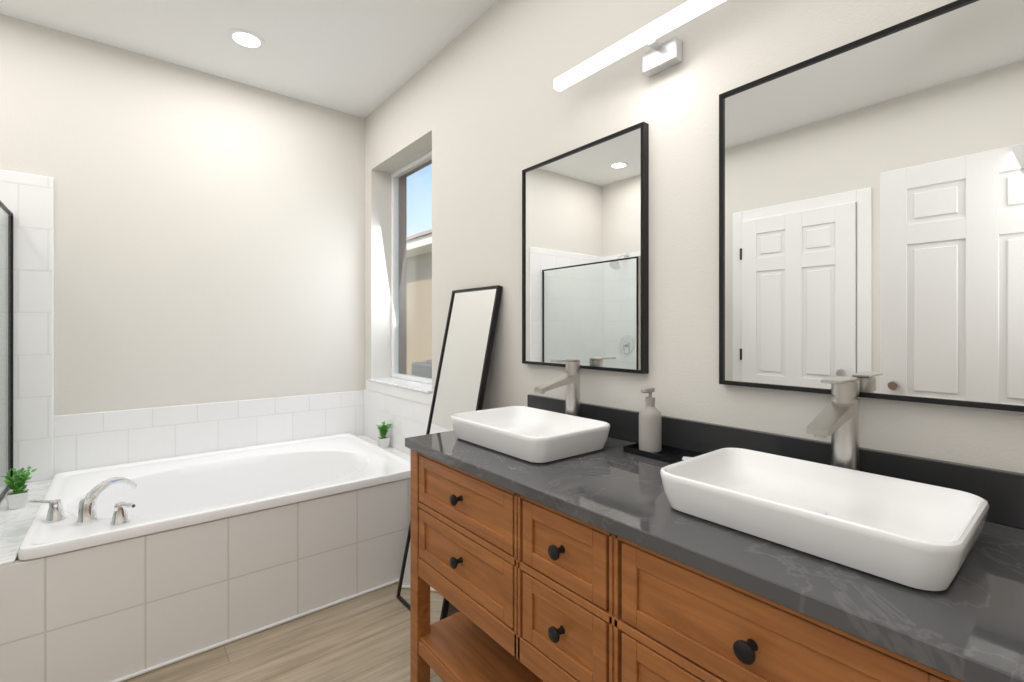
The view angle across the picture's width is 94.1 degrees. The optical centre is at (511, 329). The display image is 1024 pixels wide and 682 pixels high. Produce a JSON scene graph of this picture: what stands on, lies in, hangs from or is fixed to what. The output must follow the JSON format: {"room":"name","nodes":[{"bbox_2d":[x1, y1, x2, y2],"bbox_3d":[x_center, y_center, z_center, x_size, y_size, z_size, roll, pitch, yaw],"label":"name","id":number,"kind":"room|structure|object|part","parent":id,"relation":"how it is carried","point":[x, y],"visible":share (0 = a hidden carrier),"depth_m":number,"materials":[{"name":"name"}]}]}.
{"room":"bathroom","nodes":[
{"label":"bathroom","id":0,"kind":"room"},
{"bbox_2d":[0,14,364,415],"bbox_3d":[-2.109,-0.120,2.628,2.990,2.740,0.200,0,0,-39],"label":"wall","id":1,"kind":"structure","parent":0,"point":[209,238],"depth_m":2.70,"materials":[{"name":"white paint"}]},
{"bbox_2d":[0,170,363,486],"bbox_3d":[-2.046,0.250,2.541,2.578,2.000,0.016,0,0,-39],"label":"tile","id":2,"kind":"structure","parent":1,"relation":"attached to","point":[48,444],"depth_m":2.38,"materials":[{"name":"white tile"}]},
{"bbox_2d":[0,0,497,117],"bbox_3d":[-0.967,-1.540,1.218,2.990,0.100,3.830,0,0,-39],"label":"ceiling","id":3,"kind":"structure","parent":0,"point":[362,58],"depth_m":2.41,"materials":[{"name":"white paint"}]},
{"bbox_2d":[227,29,265,49],"bbox_3d":[-1.364,-1.486,2.447,0.174,0.007,0.174,0,0,-39],"label":"recessed light","id":4,"kind":"object","parent":3,"relation":"in","point":[245,39],"visible":1,"depth_m":2.44,"materials":[{"name":"white"}]},
{"bbox_2d":[122,582,459,681],"bbox_3d":[-0.967,1.300,1.218,2.990,0.100,3.830,0,0,-39],"label":"floor","id":5,"kind":"structure","parent":0,"point":[365,637],"depth_m":1.84,"materials":[{"name":"brown wood"}]},
{"bbox_2d":[0,201,12,501],"bbox_3d":[-2.338,0.349,1.554,0.852,1.799,1.140,0,0,-39],"label":"glass frame","id":6,"kind":"object","parent":5,"relation":"on","point":[3,493],"visible":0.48,"depth_m":2.25,"materials":[{"name":"black metal"}]},
{"bbox_2d":[0,433,410,681],"bbox_3d":[-1.389,0.980,2.371,1.766,0.540,1.078,0,0,-39],"label":"tub","id":7,"kind":"object","parent":5,"relation":"on","point":[122,610],"depth_m":1.93,"materials":[{"name":"tile"}]},
{"bbox_2d":[1,466,36,509],"bbox_3d":[-2.056,0.656,1.988,0.110,0.167,0.100,0,0,-39],"label":"plant","id":8,"kind":"object","parent":7,"relation":"on","point":[17,498],"visible":1,"depth_m":1.97,"materials":[{"name":"green plant"}]},
{"bbox_2d":[28,477,136,525],"bbox_3d":[-1.598,0.655,1.773,0.322,0.132,0.322,0,0,-39],"label":"tub faucet","id":9,"kind":"object","parent":7,"relation":"on","point":[87,512],"visible":1,"depth_m":1.79,"materials":[{"name":"silver metal"}]},
{"bbox_3d":[-1.353,0.935,2.402,1.470,0.450,1.073,0,0,-39],"label":"tub","id":10,"kind":"part","parent":7,"relation":"part of","materials":[{"name":"white ceramic"}]},
{"bbox_2d":[376,421,391,447],"bbox_3d":[-0.802,0.657,2.980,0.096,0.164,0.098,0,0,-39],"label":"plant","id":11,"kind":"object","parent":7,"relation":"on","point":[383,440],"visible":1,"depth_m":2.96,"materials":[{"name":"green plant"}]},
{"bbox_2d":[396,285,502,624],"bbox_3d":[-0.289,0.528,2.169,0.330,1.446,0.385,0,0,-39],"label":"floor mirror","id":12,"kind":"object","parent":5,"relation":"on","point":[465,358],"visible":0.52,"depth_m":2.20,"materials":[{"name":"black metal"}]},
{"bbox_2d":[405,442,984,681],"bbox_3d":[0.303,0.825,1.221,0.553,0.850,1.436,0,0,-39],"label":"bathroom vanity","id":13,"kind":"object","parent":5,"relation":"on","point":[607,563],"depth_m":1.02,"materials":[{"name":"brown wood"}]},
{"bbox_2d":[405,430,1023,681],"bbox_3d":[0.317,0.385,1.232,0.571,0.030,1.464,0,0,-39],"label":"countertop","id":14,"kind":"structure","parent":13,"relation":"on","point":[975,625],"depth_m":0.76,"materials":[{"name":"grey stone"}]},
{"bbox_2d":[450,406,609,462],"bbox_3d":[0.047,0.330,1.546,0.330,0.078,0.470,0,0,-39],"label":"sink","id":15,"kind":"object","parent":14,"relation":"in","point":[530,434],"visible":1,"depth_m":1.49,"materials":[{"name":"white ceramic"}]},
{"bbox_2d":[534,359,579,416],"bbox_3d":[0.162,0.237,1.640,0.196,0.264,0.062,0,0,-39],"label":"faucet","id":16,"kind":"object","parent":14,"relation":"on","point":[569,379],"visible":0.69,"depth_m":1.66,"materials":[{"name":"silver metal"}]},
{"bbox_2d":[623,443,703,463],"bbox_3d":[0.475,0.361,1.353,0.110,0.016,0.305,0,0,-39],"label":"soap tray","id":17,"kind":"object","parent":14,"relation":"on","point":[670,454],"visible":0.44,"depth_m":1.39,"materials":[{"name":"black"}]},
{"bbox_2d":[639,387,661,452],"bbox_3d":[0.414,0.269,1.429,0.069,0.190,0.066,0,0,-39],"label":"soap dispenser","id":18,"kind":"object","parent":17,"relation":"on","point":[650,428],"visible":0.96,"depth_m":1.40,"materials":[{"name":"grey ceramic"}]},
{"bbox_2d":[660,448,988,590],"bbox_3d":[0.563,0.330,0.909,0.330,0.078,0.470,0,0,-39],"label":"sink","id":19,"kind":"object","parent":14,"relation":"in","point":[918,535],"visible":1,"depth_m":0.87,"materials":[{"name":"white ceramic"}]},
{"bbox_2d":[806,376,858,470],"bbox_3d":[0.678,0.237,1.002,0.196,0.264,0.062,0,0,-39],"label":"faucet","id":20,"kind":"object","parent":14,"relation":"on","point":[836,418],"visible":0.62,"depth_m":1.02,"materials":[{"name":"silver metal"}]},
{"bbox_2d":[365,0,1023,472],"bbox_3d":[0.117,-0.120,2.096,0.200,2.740,3.430,0,0,-39],"label":"wall","id":21,"kind":"structure","parent":0,"point":[483,110],"depth_m":1.62,"materials":[{"name":"white paint"}]},
{"bbox_2d":[363,389,430,455],"bbox_3d":[-0.705,0.595,2.942,0.012,0.350,1.080,0,0,-39],"label":"tile","id":22,"kind":"structure","parent":21,"relation":"attached to","point":[405,418],"depth_m":2.96,"materials":[{"name":"white tile"}]},
{"bbox_2d":[366,377,432,405],"bbox_3d":[-0.638,0.380,3.007,0.217,0.081,0.937,0,0,-39],"label":"window sill","id":23,"kind":"structure","parent":21,"relation":"attached to","point":[418,392],"depth_m":2.92,"materials":[{"name":"stone"}]},
{"bbox_2d":[391,151,431,383],"bbox_3d":[-0.575,-0.380,3.058,0.045,1.438,0.835,0,0,-39],"label":"window","id":24,"kind":"structure","parent":21,"relation":"in","point":[415,164],"depth_m":3.26,"materials":[{"name":"clear glass"}]},
{"bbox_2d":[398,160,431,373],"bbox_3d":[-0.524,0.010,3.099,0.064,2.520,1.237,0,0,-39],"label":"exterior reveal","id":25,"kind":"structure","parent":21,"relation":"attached to","point":[404,181],"depth_m":3.42,"materials":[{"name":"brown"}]},
{"bbox_2d":[522,121,648,373],"bbox_3d":[0.241,-0.260,1.760,0.028,0.805,0.600,0,0,-39],"label":"mirror","id":26,"kind":"object","parent":21,"relation":"attached to","point":[585,254],"visible":0.96,"depth_m":1.70,"materials":[{"name":"black metal"}]},
{"bbox_2d":[554,0,725,90],"bbox_3d":[0.441,-0.866,1.457,0.099,0.111,0.800,0,0,-39],"label":"sconce","id":27,"kind":"object","parent":21,"relation":"attached to","point":[658,57],"visible":0.98,"depth_m":1.46,"materials":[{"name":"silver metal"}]},
{"bbox_2d":[719,0,1023,411],"bbox_3d":[0.775,-0.250,1.100,0.028,0.805,0.600,0,0,-39],"label":"mirror","id":28,"kind":"object","parent":21,"relation":"attached to","point":[871,213],"visible":0.88,"depth_m":1.04,"materials":[{"name":"black metal"}]},
{"label":"outside","id":29,"kind":"structure","parent":0,"visible":0},
{"bbox_3d":[-0.321,1.320,8.747,7.490,0.100,18.000,0,0,-39],"label":"ground","id":30,"kind":"structure","parent":29,"visible":0},
{"bbox_2d":[407,229,431,374],"bbox_3d":[-0.471,-0.740,10.910,4.800,4.020,15.050,0,0,-39],"label":"neighboring building","id":31,"kind":"structure","parent":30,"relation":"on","point":[410,278],"depth_m":9.56,"materials":[{"name":"beige"}]},
{"bbox_2d":[412,360,431,378],"bbox_3d":[-0.697,0.818,5.548,0.800,0.905,0.800,0,0,-39],"label":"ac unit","id":32,"kind":"object","parent":30,"relation":"on","point":[419,364],"depth_m":5.40,"materials":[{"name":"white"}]}
]}

